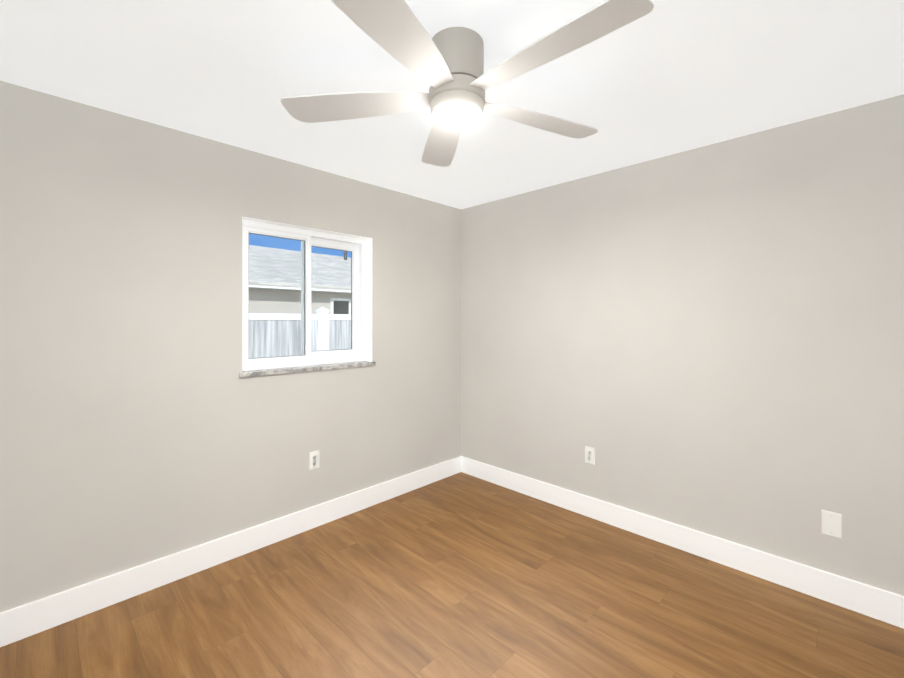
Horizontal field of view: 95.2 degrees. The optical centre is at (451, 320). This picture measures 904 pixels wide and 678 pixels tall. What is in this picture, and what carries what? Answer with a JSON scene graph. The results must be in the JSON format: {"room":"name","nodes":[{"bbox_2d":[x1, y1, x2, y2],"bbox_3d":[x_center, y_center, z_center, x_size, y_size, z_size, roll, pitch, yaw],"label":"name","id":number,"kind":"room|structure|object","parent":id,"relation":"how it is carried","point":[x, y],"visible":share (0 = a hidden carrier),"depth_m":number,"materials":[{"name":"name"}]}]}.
{"room":"empty bedroom","nodes":[
{"label":"empty bedroom","id":0,"kind":"room"},
{"bbox_2d":[0,80,460,612],"bbox_3d":[-1.187,0.185,2.708,0.220,2.440,3.840,0,0,45],"label":"wall","id":1,"kind":"structure","parent":0,"point":[141,422],"depth_m":2.21,"materials":[{"name":"paint"}]},
{"bbox_2d":[0,456,460,646],"bbox_3d":[-1.109,1.332,2.620,0.015,0.145,3.385,0,0,45],"label":"baseboard","id":2,"kind":"structure","parent":1,"relation":"attached to","point":[18,623],"depth_m":2.27,"materials":[{"name":"white wood"}]},
{"bbox_2d":[242,220,365,370],"bbox_3d":[-1.023,-0.155,2.897,0.095,0.943,0.930,0,0,45],"label":"window","id":3,"kind":"structure","parent":1,"relation":"in","point":[356,248],"depth_m":2.88,"materials":[{"name":"white plastic"}]},
{"bbox_2d":[239,361,375,377],"bbox_3d":[-0.963,0.329,2.838,0.114,0.028,0.970,0,0,45],"label":"window sill","id":4,"kind":"structure","parent":1,"relation":"attached to","point":[262,372],"depth_m":2.75,"materials":[{"name":"stone"}]},
{"bbox_2d":[309,450,318,469],"bbox_3d":[-0.934,0.950,2.801,0.009,0.118,0.073,0,0,45],"label":"electrical outlet","id":5,"kind":"object","parent":1,"relation":"attached to","point":[314,460],"visible":1,"depth_m":2.80,"materials":[{"name":"white plastic"}]},
{"bbox_2d":[0,472,903,677],"bbox_3d":[0.030,1.464,1.507,3.640,0.120,3.840,0,0,45],"label":"floor","id":6,"kind":"structure","parent":0,"point":[461,575],"depth_m":1.97,"materials":[{"name":"wood"}]},
{"bbox_2d":[0,0,903,208],"bbox_3d":[0.030,-1.095,1.508,3.640,0.120,3.840,0,0,45],"label":"ceiling","id":7,"kind":"structure","parent":0,"point":[662,78],"depth_m":1.74,"materials":[{"name":"white paint"}]},
{"bbox_2d":[281,0,653,166],"bbox_3d":[0.057,-0.904,1.522,1.272,0.264,1.326,0,0,45],"label":"fan","id":8,"kind":"object","parent":7,"relation":"hanging from","point":[447,64],"visible":1,"depth_m":1.46,"materials":[{"name":"white plastic"}]},
{"bbox_2d":[461,94,903,595],"bbox_3d":[1.380,0.185,2.719,3.420,2.440,0.220,0,0,45],"label":"wall","id":9,"kind":"structure","parent":0,"point":[708,339],"depth_m":2.40,"materials":[{"name":"paint"}]},
{"bbox_2d":[585,446,594,464],"bbox_3d":[0.985,0.965,2.947,0.073,0.118,0.009,0,0,45],"label":"electrical outlet","id":10,"kind":"object","parent":9,"relation":"attached to","point":[589,455],"visible":1,"depth_m":2.94,"materials":[{"name":"white plastic"}]},
{"bbox_2d":[461,456,903,628],"bbox_3d":[1.219,1.332,2.712,3.200,0.145,0.015,0,0,45],"label":"baseboard","id":11,"kind":"structure","parent":9,"relation":"attached to","point":[868,600],"depth_m":2.38,"materials":[{"name":"white wood"}]},
{"bbox_2d":[822,510,841,538],"bbox_3d":[1.890,1.015,2.055,0.073,0.118,0.008,0,0,45],"label":"electrical outlet cover","id":12,"kind":"object","parent":9,"relation":"attached to","point":[831,523],"visible":1,"depth_m":2.05,"materials":[{"name":"white plastic"}]},
{"label":"outside","id":13,"kind":"structure","parent":0,"visible":0},
{"bbox_3d":[-8.144,1.760,17.015,29.780,0.100,42.000,0,0,45],"label":"yard","id":14,"kind":"structure","parent":13,"visible":0},
{"bbox_2d":[249,307,350,357],"bbox_3d":[-1.068,0.751,6.938,0.151,1.910,16.951,0,0,45],"label":"fence","id":15,"kind":"object","parent":14,"relation":"on","point":[282,345],"depth_m":5.74,"materials":[{"name":"plastic"}]},
{"bbox_2d":[249,245,350,313],"bbox_3d":[-5.410,-0.431,14.319,7.510,4.280,30.000,0,0,45],"label":"house","id":16,"kind":"structure","parent":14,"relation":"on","point":[344,294],"depth_m":11.40,"materials":[{"name":"paint"}]}
]}

